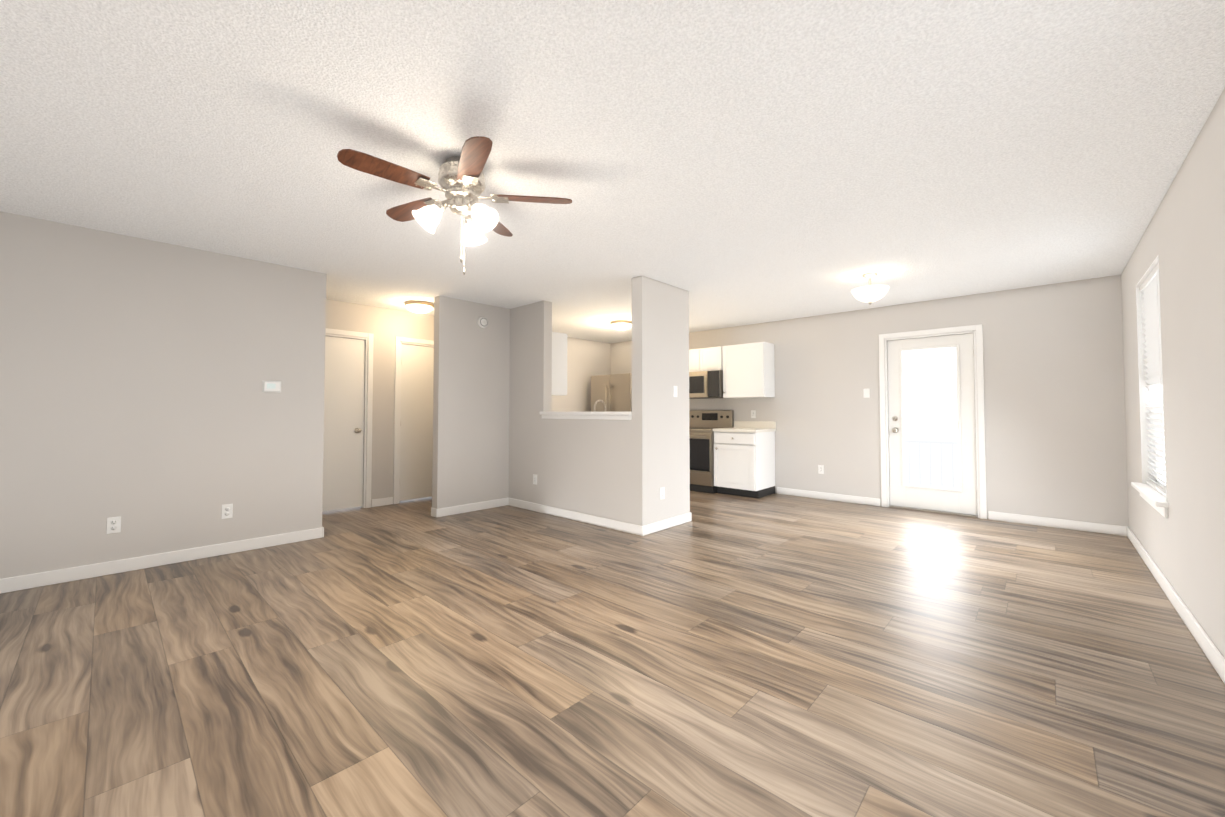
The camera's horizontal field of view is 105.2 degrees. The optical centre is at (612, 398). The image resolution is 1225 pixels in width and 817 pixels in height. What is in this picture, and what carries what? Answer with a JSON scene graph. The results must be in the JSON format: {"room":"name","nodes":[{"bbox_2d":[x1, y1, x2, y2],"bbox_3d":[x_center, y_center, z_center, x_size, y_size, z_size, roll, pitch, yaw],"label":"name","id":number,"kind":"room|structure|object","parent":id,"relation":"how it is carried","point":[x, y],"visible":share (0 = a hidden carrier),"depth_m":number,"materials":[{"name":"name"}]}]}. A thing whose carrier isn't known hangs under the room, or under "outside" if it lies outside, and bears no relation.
{"room":"empty living room","nodes":[
{"label":"empty living room","id":0,"kind":"room"},
{"bbox_2d":[0,211,509,578],"bbox_3d":[-3.229,0.045,3.815,0.120,2.440,5.600,-2,-2,43],"label":"wall","id":1,"kind":"structure","parent":0,"point":[135,372],"depth_m":3.58,"materials":[{"name":"beige paint"}]},
{"bbox_2d":[106,516,120,533],"bbox_3d":[-3.559,0.906,3.339,0.009,0.114,0.070,-2,-2,43],"label":"electrical outlet","id":2,"kind":"object","parent":1,"relation":"attached to","point":[113,524],"visible":1,"depth_m":3.34,"materials":[{"name":"white plastic"}]},
{"bbox_2d":[0,527,323,593],"bbox_3d":[-3.865,1.196,3.010,0.034,0.092,3.544,-2,-2,43],"label":"baseboard","id":3,"kind":"structure","parent":1,"relation":"attached to","point":[22,582],"depth_m":3.45,"materials":[{"name":"white wood"}]},
{"bbox_2d":[221,504,232,518],"bbox_3d":[-3.131,0.920,3.801,0.009,0.114,0.070,-2,-2,43],"label":"electrical outlet","id":4,"kind":"object","parent":1,"relation":"attached to","point":[227,511],"visible":1,"depth_m":3.80,"materials":[{"name":"white plastic"}]},
{"bbox_2d":[262,381,280,392],"bbox_3d":[-2.933,-0.099,4.031,0.028,0.100,0.136,-2,-2,43],"label":"thermostat","id":5,"kind":"object","parent":1,"relation":"attached to","point":[271,386],"visible":1,"depth_m":4.02,"materials":[{"name":"white plastic"}]},
{"bbox_2d":[432,498,507,517],"bbox_3d":[-1.613,1.266,5.443,0.038,0.092,0.924,-2,-2,43],"label":"baseboard","id":6,"kind":"structure","parent":1,"relation":"attached to","point":[447,511],"depth_m":5.38,"materials":[{"name":"white wood"}]},
{"bbox_2d":[477,317,487,327],"bbox_3d":[-1.535,-0.900,5.559,0.040,0.136,0.136,-2,-2,43],"label":"smoke detector","id":7,"kind":"object","parent":1,"relation":"attached to","point":[482,322],"visible":1,"depth_m":5.54,"materials":[{"name":"white plastic"}]},
{"bbox_2d":[325,299,610,507],"bbox_3d":[-2.107,0.127,6.650,0.120,2.440,5.970,-2,-2,43],"label":"wall","id":8,"kind":"structure","parent":0,"point":[587,360],"depth_m":5.83,"materials":[{"name":"beige paint"}]},
{"bbox_2d":[322,336,364,511],"bbox_3d":[-3.225,0.289,5.352,0.112,1.996,0.722,-2,-2,43],"label":"hall door","id":9,"kind":"structure","parent":8,"relation":"in","point":[343,426],"depth_m":5.47,"materials":[{"name":"white paint"}]},
{"bbox_2d":[325,328,373,507],"bbox_3d":[-3.258,0.259,5.388,0.136,2.102,0.884,-2,-2,43],"label":"door frame","id":10,"kind":"structure","parent":8,"relation":"attached to","point":[368,404],"depth_m":5.63,"materials":[{"name":"white wood"}]},
{"bbox_2d":[393,336,433,503],"bbox_3d":[-2.478,0.284,6.232,0.136,2.102,0.884,-2,-2,43],"label":"door frame","id":11,"kind":"structure","parent":8,"relation":"attached to","point":[399,341],"depth_m":5.89,"materials":[{"name":"white wood"}]},
{"bbox_2d":[400,344,433,500],"bbox_3d":[-2.444,0.314,6.197,0.112,1.996,0.722,-2,-2,43],"label":"hall door","id":12,"kind":"structure","parent":8,"relation":"in","point":[416,429],"depth_m":6.10,"materials":[{"name":"white paint"}]},
{"bbox_2d":[509,276,649,525],"bbox_3d":[-0.866,0.094,5.525,3.230,2.440,0.120,-2,-2,43],"label":"wall","id":13,"kind":"structure","parent":0,"point":[598,467],"depth_m":5.01,"materials":[{"name":"beige paint"}]},
{"bbox_2d":[533,474,536,484],"bbox_3d":[-0.902,0.947,5.446,0.070,0.114,0.009,-2,-2,43],"label":"outlet","id":14,"kind":"object","parent":13,"relation":"attached to","point":[534,479],"visible":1,"depth_m":5.45,"materials":[{"name":"white plastic"}]},
{"bbox_2d":[552,332,566,395],"bbox_3d":[-1.080,-0.406,6.053,1.120,0.760,0.339,-2,-2,43],"label":"upper cabinet","id":15,"kind":"object","parent":13,"relation":"attached to","point":[559,364],"visible":0.19,"depth_m":5.70,"materials":[{"name":"white wood"}]},
{"bbox_2d":[508,498,647,535],"bbox_3d":[-0.501,1.255,5.066,2.144,0.092,0.018,-2,-2,43],"label":"baseboard","id":16,"kind":"structure","parent":13,"relation":"attached to","point":[635,529],"depth_m":4.87,"materials":[{"name":"white wood"}]},
{"bbox_2d":[540,412,631,419],"bbox_3d":[-0.273,0.183,4.974,1.365,0.080,0.190,-2,-2,43],"label":"sill","id":17,"kind":"structure","parent":13,"relation":"attached to","point":[593,415],"depth_m":4.84,"materials":[{"name":"white"}]},
{"bbox_2d":[593,400,605,411],"bbox_3d":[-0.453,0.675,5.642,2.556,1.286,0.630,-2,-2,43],"label":"faucet","id":18,"kind":"object","parent":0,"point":[602,401],"visible":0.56,"depth_m":5.11,"materials":[{"name":"silver metal"}]},
{"bbox_2d":[0,491,1224,816],"bbox_3d":[-0.560,1.303,3.375,7.150,0.100,9.230,-2,-2,43],"label":"floor","id":19,"kind":"structure","parent":0,"point":[768,655],"depth_m":2.05,"materials":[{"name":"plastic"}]},
{"bbox_2d":[591,373,631,411],"bbox_3d":[0.184,0.498,8.008,0.910,1.775,0.791,-2,-2,43],"label":"refrigerator","id":20,"kind":"object","parent":19,"relation":"on","point":[613,392],"visible":0.35,"depth_m":7.71,"materials":[{"name":"silver metal"}]},
{"bbox_2d":[689,410,733,493],"bbox_3d":[1.313,0.771,7.047,0.760,1.175,0.713,-2,-2,43],"label":"range","id":21,"kind":"object","parent":19,"relation":"on","point":[703,424],"visible":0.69,"depth_m":6.74,"materials":[{"name":"silver metal"}]},
{"bbox_2d":[713,421,775,498],"bbox_3d":[1.853,0.838,6.585,0.651,1.014,0.656,-2,-2,43],"label":"base cabinet","id":22,"kind":"object","parent":19,"relation":"on","point":[744,458],"visible":1,"depth_m":6.39,"materials":[{"name":"white wood"}]},
{"bbox_2d":[0,0,1224,343],"bbox_3d":[-0.560,-1.236,3.448,7.150,0.100,9.230,-2,-2,43],"label":"ceiling","id":23,"kind":"structure","parent":0,"point":[734,162],"depth_m":2.19,"materials":[{"name":"white paint"}]},
{"bbox_2d":[404,301,433,313],"bbox_3d":[-2.300,-1.063,5.576,0.330,0.124,0.330,-2,-2,43],"label":"light","id":24,"kind":"object","parent":23,"relation":"attached to","point":[419,307],"visible":1,"depth_m":5.47,"materials":[{"name":"white glass"}]},
{"bbox_2d":[337,136,571,274],"bbox_3d":[-0.815,-0.930,2.406,1.090,0.572,1.065,-2,-2,43],"label":"ceiling fan","id":25,"kind":"object","parent":23,"relation":"hanging from","point":[461,180],"visible":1,"depth_m":2.34,"materials":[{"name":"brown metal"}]},
{"bbox_2d":[610,320,631,330],"bbox_3d":[0.131,-1.029,6.734,0.330,0.124,0.330,-2,-2,43],"label":"kitchen ceiling light","id":26,"kind":"object","parent":23,"relation":"attached to","point":[621,325],"visible":0.96,"depth_m":6.62,"materials":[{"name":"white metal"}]},
{"bbox_2d":[851,272,888,304],"bbox_3d":[2.411,-1.014,4.381,0.317,0.290,0.317,-2,-2,43],"label":"ceiling light","id":27,"kind":"object","parent":23,"relation":"hanging from","point":[869,293],"visible":1,"depth_m":4.30,"materials":[{"name":"white glass"}]},
{"bbox_2d":[650,278,689,523],"bbox_3d":[0.544,0.072,4.761,0.120,2.440,0.670,-2,-2,43],"label":"wall","id":28,"kind":"structure","parent":0,"point":[669,412],"depth_m":4.70,"materials":[{"name":"beige paint"}]},
{"bbox_2d":[660,487,664,499],"bbox_3d":[0.489,0.932,4.581,0.009,0.114,0.070,-2,-2,43],"label":"outlet","id":29,"kind":"object","parent":28,"relation":"attached to","point":[662,492],"visible":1,"depth_m":4.58,"materials":[{"name":"white plastic"}]},
{"bbox_2d":[648,512,691,533],"bbox_3d":[0.560,1.243,4.646,0.014,0.092,0.794,-2,-2,43],"label":"baseboard","id":30,"kind":"structure","parent":28,"relation":"attached to","point":[678,520],"depth_m":4.64,"materials":[{"name":"white wood"}]},
{"bbox_2d":[673,386,676,396],"bbox_3d":[0.645,-0.068,4.773,0.017,0.114,0.070,-2,-2,43],"label":"light switch","id":31,"kind":"object","parent":28,"relation":"attached to","point":[674,391],"visible":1,"depth_m":4.77,"materials":[{"name":"white plastic"}]},
{"bbox_2d":[611,275,1128,526],"bbox_3d":[2.365,0.127,6.665,6.670,2.440,0.120,-2,-2,43],"label":"wall","id":32,"kind":"structure","parent":0,"point":[1054,410],"depth_m":4.96,"materials":[{"name":"beige paint"}]},
{"bbox_2d":[689,348,700,371],"bbox_3d":[1.315,-0.571,7.334,0.426,0.355,0.346,-2,-2,43],"label":"upper cabinet","id":33,"kind":"object","parent":32,"relation":"attached to","point":[695,354],"depth_m":7.15,"materials":[{"name":"white wood"}]},
{"bbox_2d":[701,346,720,370],"bbox_3d":[1.557,-0.578,7.110,0.426,0.355,0.346,-2,-2,43],"label":"upper cabinet","id":34,"kind":"object","parent":32,"relation":"attached to","point":[710,357],"depth_m":6.96,"materials":[{"name":"white wood"}]},
{"bbox_2d":[689,370,722,398],"bbox_3d":[1.397,-0.196,7.170,0.752,0.399,0.459,-2,-2,43],"label":"over-the-range microwave","id":35,"kind":"object","parent":34,"relation":"attached to","point":[705,384],"visible":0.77,"depth_m":6.91,"materials":[{"name":"silver metal"}]},
{"bbox_2d":[721,342,774,397],"bbox_3d":[1.953,-0.386,6.739,0.635,0.760,0.346,-2,-2,43],"label":"upper cabinet","id":36,"kind":"object","parent":32,"relation":"attached to","point":[748,369],"depth_m":6.58,"materials":[{"name":"white wood"}]},
{"bbox_2d":[751,410,755,417],"bbox_3d":[2.063,0.236,6.853,0.070,0.114,0.009,-2,-2,43],"label":"outlet","id":37,"kind":"object","parent":32,"relation":"attached to","point":[753,413],"visible":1,"depth_m":6.85,"materials":[{"name":"white plastic"}]},
{"bbox_2d":[818,465,823,473],"bbox_3d":[2.758,0.944,6.190,0.070,0.114,0.009,-2,-2,43],"label":"electrical outlet","id":38,"kind":"object","parent":32,"relation":"attached to","point":[820,469],"visible":1,"depth_m":6.19,"materials":[{"name":"white plastic"}]},
{"bbox_2d":[777,487,879,505],"bbox_3d":[2.791,1.287,6.146,1.295,0.092,0.014,-2,-2,43],"label":"baseboard","id":39,"kind":"structure","parent":32,"relation":"attached to","point":[785,491],"depth_m":6.09,"materials":[{"name":"white wood"}]},
{"bbox_2d":[863,389,869,397],"bbox_3d":[3.167,-0.062,5.836,0.070,0.114,0.017,-2,-2,43],"label":"light switch","id":40,"kind":"object","parent":32,"relation":"attached to","point":[866,393],"visible":1,"depth_m":5.84,"materials":[{"name":"white plastic"}]},
{"bbox_2d":[887,333,977,514],"bbox_3d":[3.666,0.289,5.395,0.854,1.994,0.120,-2,-2,43],"label":"entry door","id":41,"kind":"structure","parent":32,"relation":"in","point":[932,424],"depth_m":5.40,"materials":[{"name":"white paint"}]},
{"bbox_2d":[879,324,986,518],"bbox_3d":[3.685,0.261,5.430,1.004,2.102,0.136,-2,-2,43],"label":"door frame","id":42,"kind":"structure","parent":32,"relation":"attached to","point":[979,423],"depth_m":5.27,"materials":[{"name":"white wood"}]},
{"bbox_2d":[988,511,1123,535],"bbox_3d":[4.382,1.244,4.677,0.975,0.092,0.014,-2,-2,43],"label":"baseboard","id":43,"kind":"structure","parent":32,"relation":"attached to","point":[998,516],"depth_m":4.63,"materials":[{"name":"white wood"}]},
{"bbox_2d":[1121,88,1224,657],"bbox_3d":[1.931,-0.031,1.194,0.120,2.440,8.750,-2,-2,43],"label":"wall","id":44,"kind":"structure","parent":0,"point":[1183,238],"depth_m":2.39,"materials":[{"name":"beige paint"}]},
{"bbox_2d":[1131,255,1168,517],"bbox_3d":[3.826,-0.072,3.291,0.171,1.657,1.120,-2,-2,43],"label":"window","id":45,"kind":"structure","parent":44,"relation":"in","point":[1151,488],"depth_m":3.47,"materials":[{"name":"white glass"}]},
{"bbox_2d":[1124,526,1224,683],"bbox_3d":[1.839,1.143,1.163,0.018,0.092,8.630,-2,-2,43],"label":"baseboard","id":46,"kind":"structure","parent":44,"relation":"attached to","point":[1213,654],"depth_m":2.56,"materials":[{"name":"white wood"}]}
]}

